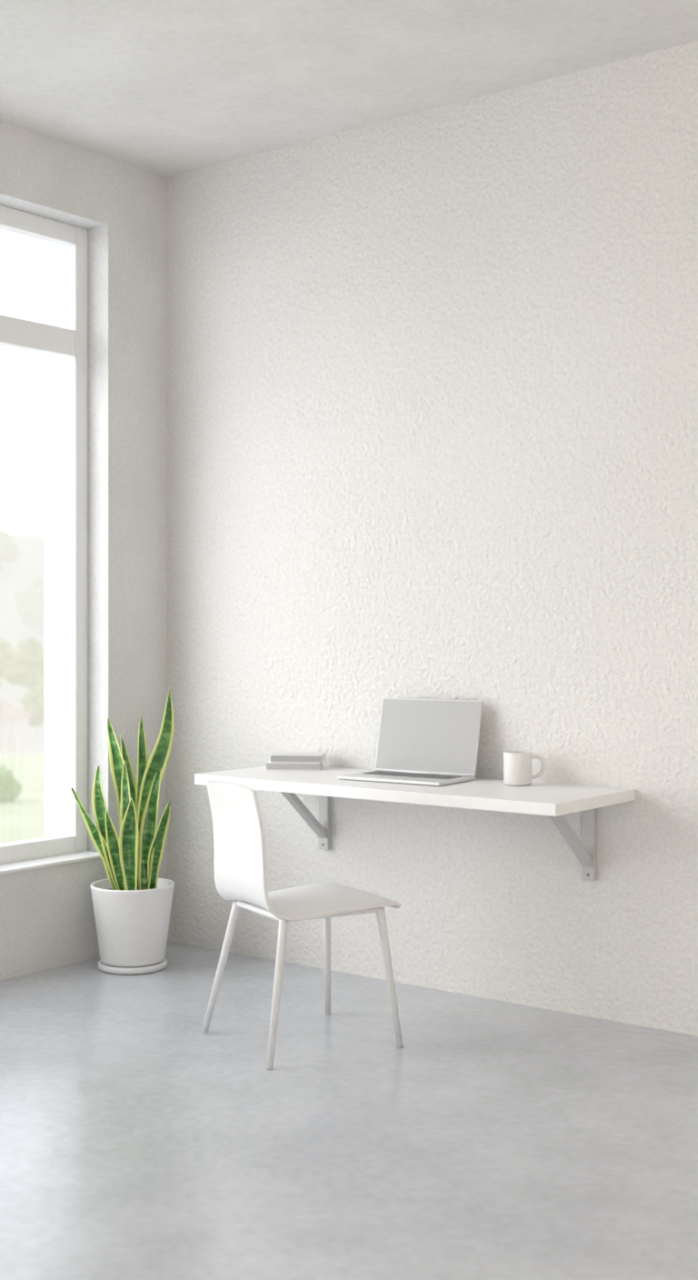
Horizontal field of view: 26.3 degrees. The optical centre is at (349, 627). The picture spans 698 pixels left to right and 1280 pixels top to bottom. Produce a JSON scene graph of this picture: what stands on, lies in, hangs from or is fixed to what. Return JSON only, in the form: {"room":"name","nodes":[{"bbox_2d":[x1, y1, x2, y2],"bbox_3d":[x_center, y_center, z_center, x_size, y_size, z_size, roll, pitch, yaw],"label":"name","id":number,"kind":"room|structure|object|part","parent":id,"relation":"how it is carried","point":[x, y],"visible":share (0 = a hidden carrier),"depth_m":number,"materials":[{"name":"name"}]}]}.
{"room":"home office","nodes":[
{"label":"home office","id":0,"kind":"room"},
{"bbox_2d":[0,120,167,979],"bbox_3d":[-2.751,-0.268,3.504,0.360,2.995,6.800,0,0,38],"label":"wall","id":1,"kind":"structure","parent":0,"point":[47,921],"depth_m":5.66,"materials":[{"name":"paint"}]},
{"bbox_2d":[0,205,100,874],"bbox_3d":[-2.461,-0.326,3.713,0.182,2.372,4.886,0,0,38],"label":"window","id":2,"kind":"structure","parent":1,"relation":"in","point":[70,343],"depth_m":5.62,"materials":[{"name":"paint"}]},
{"bbox_3d":[-2.437,0.854,3.695,0.122,0.012,4.886,0,0,38],"label":"sill","id":3,"kind":"part","parent":2,"relation":"part of","materials":[{"name":"paint"}]},
{"bbox_2d":[0,940,697,1279],"bbox_3d":[0.019,1.355,1.363,7.360,0.250,6.800,0,0,38],"label":"floor","id":4,"kind":"structure","parent":0,"point":[502,1140],"depth_m":3.64,"materials":[{"name":"concrete"}]},
{"bbox_2d":[70,689,174,974],"bbox_3d":[-0.792,0.727,5.396,0.323,1.005,0.298,0,0,38],"label":"potted snake plant","id":5,"kind":"object","parent":4,"relation":"on","point":[132,907],"visible":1,"depth_m":5.36,"materials":[{"name":"green plant"}]},
{"bbox_3d":[-0.782,1.065,5.388,0.301,0.278,0.301,0,0,38],"label":"pot","id":6,"kind":"part","parent":5,"relation":"part of","materials":[{"name":"white ceramic"}]},
{"bbox_2d":[201,780,402,1069],"bbox_3d":[-0.142,0.843,4.447,0.480,0.778,0.449,0,0,-30],"label":"desk chair","id":7,"kind":"object","parent":4,"relation":"on","point":[239,844],"visible":1,"depth_m":4.38,"materials":[{"name":"paint"}]},
{"bbox_3d":[-0.386,1.028,4.516,0.124,0.408,0.026,0,0,10],"label":"leg","id":8,"kind":"part","parent":7,"relation":"part of","materials":[{"name":"paint"}]},
{"bbox_3d":[-0.311,0.641,4.348,0.090,0.373,0.346,0,0,-30],"label":"backrest","id":9,"kind":"part","parent":7,"relation":"part of","materials":[{"name":"white plastic"}]},
{"bbox_3d":[-0.202,1.028,4.201,0.026,0.408,0.124,0,0,19],"label":"leg","id":10,"kind":"part","parent":7,"relation":"part of","materials":[{"name":"paint"}]},
{"bbox_3d":[-0.125,0.831,4.457,0.344,0.019,0.343,0,0,-30],"label":"seat frame","id":11,"kind":"part","parent":7,"relation":"part of","materials":[{"name":"paint"}]},
{"bbox_3d":[-0.070,1.028,4.706,0.026,0.406,0.087,0,0,-1],"label":"leg","id":12,"kind":"part","parent":7,"relation":"part of","materials":[{"name":"paint"}]},
{"bbox_3d":[-0.108,0.816,4.467,0.400,0.037,0.392,0,0,-30],"label":"seat","id":13,"kind":"part","parent":7,"relation":"part of","materials":[{"name":"white plastic"}]},
{"bbox_3d":[0.118,1.028,4.383,0.087,0.406,0.026,0,0,30],"label":"leg","id":14,"kind":"part","parent":7,"relation":"part of","materials":[{"name":"paint"}]},
{"bbox_2d":[0,0,697,177],"bbox_3d":[0.019,-1.890,1.363,7.360,0.250,6.800,0,0,38],"label":"ceiling","id":15,"kind":"structure","parent":0,"point":[167,88],"depth_m":4.64,"materials":[{"name":"paint"}]},
{"bbox_2d":[167,40,697,1036],"bbox_3d":[2.148,-0.268,3.825,7.000,2.995,0.300,0,0,38],"label":"wall","id":16,"kind":"structure","parent":0,"point":[432,375],"depth_m":5.00,"materials":[{"name":"paint"}]},
{"bbox_2d":[194,766,635,880],"bbox_3d":[0.179,0.647,4.846,1.405,0.295,0.492,0,0,38],"label":"desk","id":17,"kind":"object","parent":16,"relation":"attached to","point":[554,800],"visible":0.98,"depth_m":4.67,"materials":[{"name":"white wood"}]},
{"bbox_2d":[266,760,324,770],"bbox_3d":[-0.190,0.487,5.276,0.190,0.026,0.125,0,0,6],"label":"book","id":18,"kind":"object","parent":17,"relation":"on","point":[270,765],"visible":0.78,"depth_m":5.21,"materials":[{"name":"white paper"}]},
{"bbox_2d":[270,751,327,762],"bbox_3d":[-0.177,0.461,5.279,0.182,0.026,0.120,0,0,8],"label":"book","id":19,"kind":"object","parent":18,"relation":"on","point":[278,756],"visible":1,"depth_m":5.22,"materials":[{"name":"white paper"}]},
{"bbox_2d":[337,698,482,786],"bbox_3d":[0.201,0.370,4.902,0.390,0.256,0.282,0,0,34],"label":"laptop","id":20,"kind":"object","parent":17,"relation":"on","point":[425,742],"visible":1,"depth_m":4.97,"materials":[{"name":"metal"}]},
{"bbox_2d":[503,750,545,785],"bbox_3d":[0.551,0.447,4.742,0.124,0.104,0.091,0,0,-24],"label":"mug","id":21,"kind":"object","parent":17,"relation":"on","point":[517,765],"visible":1,"depth_m":4.70,"materials":[{"name":"ceramic"}]},
{"bbox_3d":[0.600,0.442,4.731,0.047,0.078,0.012,0,0,5],"label":"handle","id":22,"kind":"part","parent":21,"relation":"part of","materials":[{"name":"ceramic"}]},
{"label":"outside","id":23,"kind":"structure","parent":0,"visible":0},
{"bbox_2d":[0,533,44,755],"bbox_3d":[-56.639,-5.548,318.790,455.083,32.025,449.104,0,0,38],"label":"ground","id":24,"kind":"structure","parent":23,"point":[15,575],"depth_m":234.53,"materials":[{"name":"white"}]},
{"bbox_2d":[0,637,16,689],"bbox_3d":[-40.511,4.308,173.468,5.066,6.236,5.425,0,0,36],"label":"tree","id":25,"kind":"object","parent":24,"relation":"on","point":[5,650],"visible":0.56,"depth_m":172.37,"materials":[{"name":"green plant"}]},
{"bbox_2d":[0,529,20,573],"bbox_3d":[-59.442,-12.996,255.197,6.660,7.765,6.584,0,0,-6],"label":"tree","id":26,"kind":"object","parent":24,"relation":"on","point":[9,552],"visible":1,"depth_m":254.06,"materials":[{"name":"green plant"}]},
{"bbox_2d":[0,699,34,752],"bbox_3d":[-29.074,7.966,117.455,7.200,4.800,4.800,0,0,13],"label":"house","id":27,"kind":"structure","parent":24,"relation":"on","point":[14,720],"depth_m":116.29,"materials":[{"name":"white"}]},
{"bbox_2d":[2,636,44,692],"bbox_3d":[-34.577,4.376,161.287,5.672,6.733,5.937,0,0,-5],"label":"tree","id":28,"kind":"object","parent":24,"relation":"on","point":[26,667],"visible":0.88,"depth_m":159.92,"materials":[{"name":"green plant"}]},
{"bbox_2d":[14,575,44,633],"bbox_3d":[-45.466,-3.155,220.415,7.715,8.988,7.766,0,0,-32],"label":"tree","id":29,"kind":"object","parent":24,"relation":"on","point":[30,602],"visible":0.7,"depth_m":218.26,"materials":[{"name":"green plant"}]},
{"bbox_2d":[20,677,44,729],"bbox_3d":[-26.724,7.047,132.371,4.889,5.712,4.868,0,0,-33],"label":"tree","id":30,"kind":"object","parent":24,"relation":"on","point":[33,702],"visible":0.34,"depth_m":131.16,"materials":[{"name":"green plant"}]},
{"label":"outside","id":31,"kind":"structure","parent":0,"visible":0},
{"bbox_2d":[0,754,44,843],"bbox_3d":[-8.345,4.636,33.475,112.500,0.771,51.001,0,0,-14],"label":"ground","id":32,"kind":"structure","parent":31,"point":[22,819],"depth_m":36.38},
{"bbox_2d":[0,765,22,802],"bbox_3d":[-8.777,3.910,36.982,1.200,1.087,1.255,0,0,-35],"label":"shrub","id":33,"kind":"object","parent":32,"relation":"on","point":[10,788],"visible":0.98,"depth_m":36.72,"materials":[{"name":"green plant"}]}
]}

